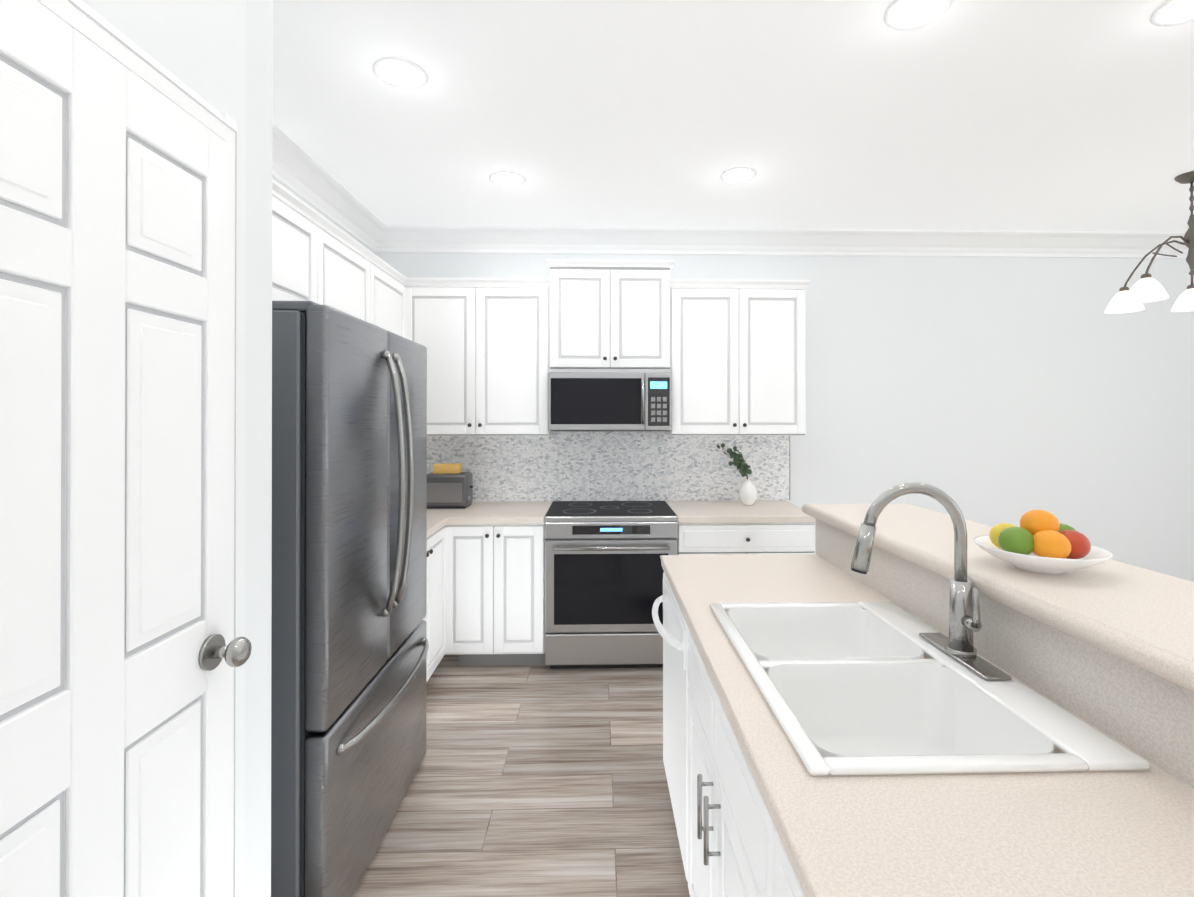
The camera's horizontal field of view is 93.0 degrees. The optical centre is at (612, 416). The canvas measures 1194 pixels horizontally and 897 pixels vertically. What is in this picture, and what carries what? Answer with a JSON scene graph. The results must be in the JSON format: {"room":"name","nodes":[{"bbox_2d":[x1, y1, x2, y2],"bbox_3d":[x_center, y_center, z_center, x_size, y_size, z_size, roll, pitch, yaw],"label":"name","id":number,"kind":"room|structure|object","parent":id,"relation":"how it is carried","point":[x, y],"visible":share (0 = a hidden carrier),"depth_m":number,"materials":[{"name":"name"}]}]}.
{"room":"kitchen","nodes":[
{"label":"kitchen","id":0,"kind":"room"},
{"bbox_2d":[82,0,245,896],"bbox_3d":[-0.807,0.090,-0.101,0.100,2.745,2.645,0,0,-2],"label":"wall","id":1,"kind":"structure","parent":0,"point":[198,47],"depth_m":1.16,"materials":[{"name":"white paint"}]},
{"bbox_2d":[0,0,251,896],"bbox_3d":[-0.735,0.456,0.777,0.107,1.999,0.688,0,0,-2],"label":"pantry door","id":2,"kind":"structure","parent":1,"relation":"in","point":[118,654],"depth_m":0.85,"materials":[{"name":"white paint"}]},
{"bbox_2d":[36,0,236,896],"bbox_3d":[-0.821,0.428,0.775,0.119,2.073,0.812,0,0,-2],"label":"door frame","id":3,"kind":"structure","parent":1,"relation":"attached to","point":[88,22],"depth_m":1.14,"materials":[{"name":"white paint"}]},
{"bbox_2d":[244,0,272,896],"bbox_3d":[-1.173,0.094,1.262,0.760,2.745,0.100,0,0,-2],"label":"wall","id":4,"kind":"structure","parent":0,"point":[258,457],"depth_m":1.27,"materials":[{"name":"white paint"}]},
{"bbox_2d":[272,177,373,252],"bbox_3d":[-1.637,0.098,2.528,0.100,2.745,2.655,0,0,-2],"label":"wall","id":5,"kind":"structure","parent":0,"point":[289,190],"depth_m":3.08,"materials":[{"name":"white paint"}]},
{"bbox_2d":[272,179,327,305],"bbox_3d":[-1.417,-0.643,2.199,0.318,0.455,0.560,0,0,-2],"label":"upper cabinet","id":6,"kind":"object","parent":5,"relation":"attached to","point":[299,232],"depth_m":2.27,"materials":[{"name":"white paint"}]},
{"bbox_2d":[272,123,387,250],"bbox_3d":[-1.532,-1.198,2.521,0.110,0.152,2.425,0,0,-2],"label":"crown molding","id":7,"kind":"structure","parent":5,"relation":"attached to","point":[299,172],"depth_m":3.03,"materials":[{"name":"white paint"}]},
{"bbox_2d":[328,220,379,326],"bbox_3d":[-1.431,-0.641,2.709,0.318,0.455,0.670,0,0,-2],"label":"upper cabinet","id":8,"kind":"object","parent":5,"relation":"attached to","point":[353,270],"depth_m":2.78,"materials":[{"name":"white paint"}]},
{"bbox_2d":[380,259,407,338],"bbox_3d":[-1.445,-0.639,3.248,0.318,0.455,0.616,0,0,-2],"label":"upper cabinet","id":9,"kind":"object","parent":5,"relation":"attached to","point":[393,285],"depth_m":3.34,"materials":[{"name":"white paint"}]},
{"bbox_2d":[353,655,689,896],"bbox_3d":[1.925,1.517,1.344,7.400,0.100,5.400,0,0,-2],"label":"floor","id":10,"kind":"structure","parent":0,"point":[537,781],"depth_m":2.20,"materials":[{"name":"brown wood"}]},
{"bbox_2d":[271,301,428,896],"bbox_3d":[-1.135,0.578,1.972,0.851,1.782,0.910,0,0,-2],"label":"refrigerator","id":11,"kind":"object","parent":10,"relation":"on","point":[349,645],"visible":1,"depth_m":1.62,"materials":[{"name":"grey metal"}]},
{"bbox_2d":[423,525,450,682],"bbox_3d":[-1.250,1.045,2.855,0.687,0.853,0.815,0,0,-2],"label":"base cabinet","id":12,"kind":"object","parent":10,"relation":"on","point":[437,618],"depth_m":3.11,"materials":[{"name":"white paint"}]},
{"bbox_2d":[427,517,446,532],"bbox_3d":[-1.266,0.599,2.848,0.655,0.039,0.799,0,0,-2],"label":"countertop","id":13,"kind":"structure","parent":12,"relation":"on","point":[433,523],"depth_m":3.12,"materials":[{"name":"beige stone"}]},
{"bbox_2d":[451,521,544,665],"bbox_3d":[-0.692,1.048,3.545,0.583,0.853,0.651,0,0,-2],"label":"base cabinet","id":14,"kind":"object","parent":10,"relation":"on","point":[485,602],"depth_m":3.26,"materials":[{"name":"white paint"}]},
{"bbox_2d":[427,502,551,520],"bbox_3d":[-1.006,0.602,3.554,1.211,0.039,0.619,0,0,-2],"label":"countertop","id":15,"kind":"structure","parent":14,"relation":"on","point":[477,511],"depth_m":3.43,"materials":[{"name":"beige stone"}]},
{"bbox_2d":[427,463,472,508],"bbox_3d":[-1.047,0.443,3.644,0.298,0.275,0.192,0,0,-2],"label":"toaster","id":16,"kind":"object","parent":15,"relation":"on","point":[449,485],"visible":0.92,"depth_m":3.55,"materials":[{"name":"grey metal"}]},
{"bbox_2d":[544,501,677,668],"bbox_3d":[-0.013,1.026,3.543,0.770,0.896,0.689,0,0,-2],"label":"range","id":17,"kind":"object","parent":10,"relation":"on","point":[604,570],"visible":0.98,"depth_m":3.26,"materials":[{"name":"silver metal"}]},
{"bbox_2d":[656,566,683,844],"bbox_3d":[0.516,1.031,1.915,0.625,0.876,0.660,0,0,-2],"label":"dishwasher","id":18,"kind":"object","parent":10,"relation":"on","point":[670,630],"depth_m":1.95,"materials":[{"name":"white paint"}]},
{"bbox_2d":[680,614,751,896],"bbox_3d":[0.535,1.029,1.219,0.625,0.876,0.867,0,0,-2],"label":"base cabinet","id":19,"kind":"object","parent":10,"relation":"on","point":[713,762],"depth_m":1.28,"materials":[{"name":"white paint"}]},
{"bbox_2d":[677,521,815,554],"bbox_3d":[0.776,1.048,3.600,0.808,0.853,0.617,0,0,-2],"label":"base cabinet","id":20,"kind":"object","parent":10,"relation":"on","point":[693,537],"depth_m":3.30,"materials":[{"name":"white paint"}]},
{"bbox_2d":[666,501,815,520],"bbox_3d":[0.789,0.602,3.601,0.833,0.039,0.619,0,0,-2],"label":"countertop","id":21,"kind":"structure","parent":20,"relation":"on","point":[684,510],"depth_m":3.46,"materials":[{"name":"beige stone"}]},
{"bbox_2d":[717,443,757,504],"bbox_3d":[0.821,0.379,3.720,0.264,0.403,0.120,0,0,-2],"label":"vase","id":22,"kind":"object","parent":21,"relation":"on","point":[748,493],"visible":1,"depth_m":3.71,"materials":[{"name":"white ceramic"}]},
{"bbox_2d":[744,771,1193,896],"bbox_3d":[0.552,1.027,0.545,0.625,0.876,0.718,0,0,-2],"label":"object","id":23,"kind":"structure","parent":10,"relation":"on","point":[759,810],"depth_m":0.75,"materials":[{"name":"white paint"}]},
{"bbox_2d":[660,554,1193,896],"bbox_3d":[0.555,0.569,0.493,0.626,0.040,3.556,0,0,-2],"label":"countertop","id":24,"kind":"structure","parent":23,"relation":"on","point":[832,858],"depth_m":0.89,"materials":[{"name":"beige stone"}]},
{"bbox_2d":[710,602,1150,775],"bbox_3d":[0.557,0.633,1.254,0.535,0.194,0.775,0,0,-2],"label":"sink","id":25,"kind":"object","parent":24,"relation":"in","point":[856,688],"visible":0.75,"depth_m":1.23,"materials":[{"name":"white ceramic"}]},
{"bbox_2d":[850,483,1011,679],"bbox_3d":[0.668,0.341,1.260,0.277,0.387,0.240,0,0,-2],"label":"faucet","id":26,"kind":"object","parent":24,"relation":"on","point":[964,624],"visible":0.96,"depth_m":1.25,"materials":[{"name":"silver metal"}]},
{"bbox_2d":[816,519,1193,787],"bbox_3d":[0.936,0.930,0.506,0.133,1.068,3.571,0,0,-2],"label":"backsplash","id":27,"kind":"structure","parent":10,"relation":"on","point":[1145,714],"depth_m":1.08,"materials":[{"name":"beige stone"}]},
{"bbox_2d":[802,503,1193,691],"bbox_3d":[1.052,0.373,0.537,0.458,0.041,3.618,0,0,-2],"label":"bar ledge","id":28,"kind":"object","parent":27,"relation":"on","point":[1143,618],"visible":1,"depth_m":1.17,"materials":[{"name":"stone"}]},
{"bbox_2d":[973,510,1113,573],"bbox_3d":[0.991,0.285,1.314,0.260,0.136,0.260,0,0,-2],"label":"fruit bowl","id":29,"kind":"object","parent":28,"relation":"on","point":[1041,541],"visible":1,"depth_m":1.26,"materials":[{"name":"white ceramic"}]},
{"bbox_2d":[272,0,1193,231],"bbox_3d":[1.925,-1.328,1.354,7.400,0.100,5.400,0,0,-2],"label":"ceiling","id":30,"kind":"structure","parent":0,"point":[1055,115],"depth_m":2.38,"materials":[{"name":"white paint"}]},
{"bbox_2d":[372,57,427,89],"bbox_3d":[-0.785,-1.271,2.102,0.194,0.008,0.194,0,0,-2],"label":"recessed light","id":31,"kind":"object","parent":30,"relation":"in","point":[400,73],"visible":1,"depth_m":2.10,"materials":[{"name":"white paint"}]},
{"bbox_2d":[489,171,525,186],"bbox_3d":[-0.560,-1.268,3.029,0.194,0.008,0.194,0,0,-2],"label":"recessed light","id":32,"kind":"object","parent":30,"relation":"in","point":[507,178],"visible":0.98,"depth_m":3.02,"materials":[{"name":"white paint"}]},
{"bbox_2d":[719,167,756,182],"bbox_3d":[0.662,-1.268,2.981,0.194,0.008,0.194,0,0,-2],"label":"recessed light","id":33,"kind":"object","parent":30,"relation":"in","point":[738,174],"visible":1,"depth_m":2.97,"materials":[{"name":"white paint"}]},
{"bbox_2d":[884,0,953,29],"bbox_3d":[0.954,-1.272,1.768,0.194,0.008,0.194,0,0,-2],"label":"recessed light","id":34,"kind":"object","parent":30,"relation":"in","point":[906,14],"visible":1,"depth_m":1.78,"materials":[{"name":"white paint"}]},
{"bbox_2d":[1104,171,1193,313],"bbox_3d":[3.036,-0.938,2.972,0.704,0.668,0.710,0,0,-2],"label":"chandelier","id":35,"kind":"object","parent":30,"relation":"hanging from","point":[1146,287],"visible":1,"depth_m":2.98,"materials":[{"name":"white glass"}]},
{"bbox_2d":[1150,0,1193,26],"bbox_3d":[1.795,-1.272,1.750,0.194,0.008,0.194,0,0,-2],"label":"recessed light","id":36,"kind":"object","parent":30,"relation":"in","point":[1167,13],"visible":1,"depth_m":1.79,"materials":[{"name":"white paint"}]},
{"bbox_2d":[374,252,1193,581],"bbox_3d":[1.855,0.103,3.998,7.400,2.745,0.100,0,0,-2],"label":"wall","id":37,"kind":"structure","parent":0,"point":[992,392],"depth_m":3.97,"materials":[{"name":"white paint"}]},
{"bbox_2d":[408,275,552,435],"bbox_3d":[-0.861,-0.370,3.709,0.913,0.990,0.322,0,0,-2],"label":"upper cabinet","id":38,"kind":"object","parent":37,"relation":"attached to","point":[487,341],"depth_m":3.55,"materials":[{"name":"white paint"}]},
{"bbox_2d":[427,431,789,500],"bbox_3d":[-0.195,0.087,3.890,2.855,0.989,0.008,0,0,-2],"label":"tile backsplash","id":39,"kind":"structure","parent":37,"relation":"attached to","point":[608,466],"depth_m":3.87,"materials":[{"name":"tile"}]},
{"bbox_2d":[548,259,671,372],"bbox_3d":[-0.018,-0.631,3.732,0.768,0.708,0.322,0,0,-2],"label":"upper cabinet","id":40,"kind":"object","parent":37,"relation":"attached to","point":[609,316],"depth_m":3.57,"materials":[{"name":"white paint"}]},
{"bbox_2d":[548,373,671,430],"bbox_3d":[-0.017,-0.088,3.671,0.764,0.364,0.441,0,0,-2],"label":"microwave","id":41,"kind":"object","parent":40,"relation":"attached to","point":[609,401],"visible":1,"depth_m":3.50,"materials":[{"name":"silver metal"}]},
{"bbox_2d":[665,279,807,435],"bbox_3d":[0.800,-0.370,3.753,0.863,0.990,0.322,0,0,-2],"label":"upper cabinet","id":42,"kind":"object","parent":37,"relation":"attached to","point":[730,355],"depth_m":3.59,"materials":[{"name":"white paint"}]},
{"bbox_2d":[373,225,1188,258],"bbox_3d":[1.918,-1.194,3.899,7.080,0.152,0.110,0,0,-2],"label":"crown molding","id":43,"kind":"structure","parent":37,"relation":"attached to","point":[401,238],"depth_m":3.88,"materials":[{"name":"white paint"}]}
]}

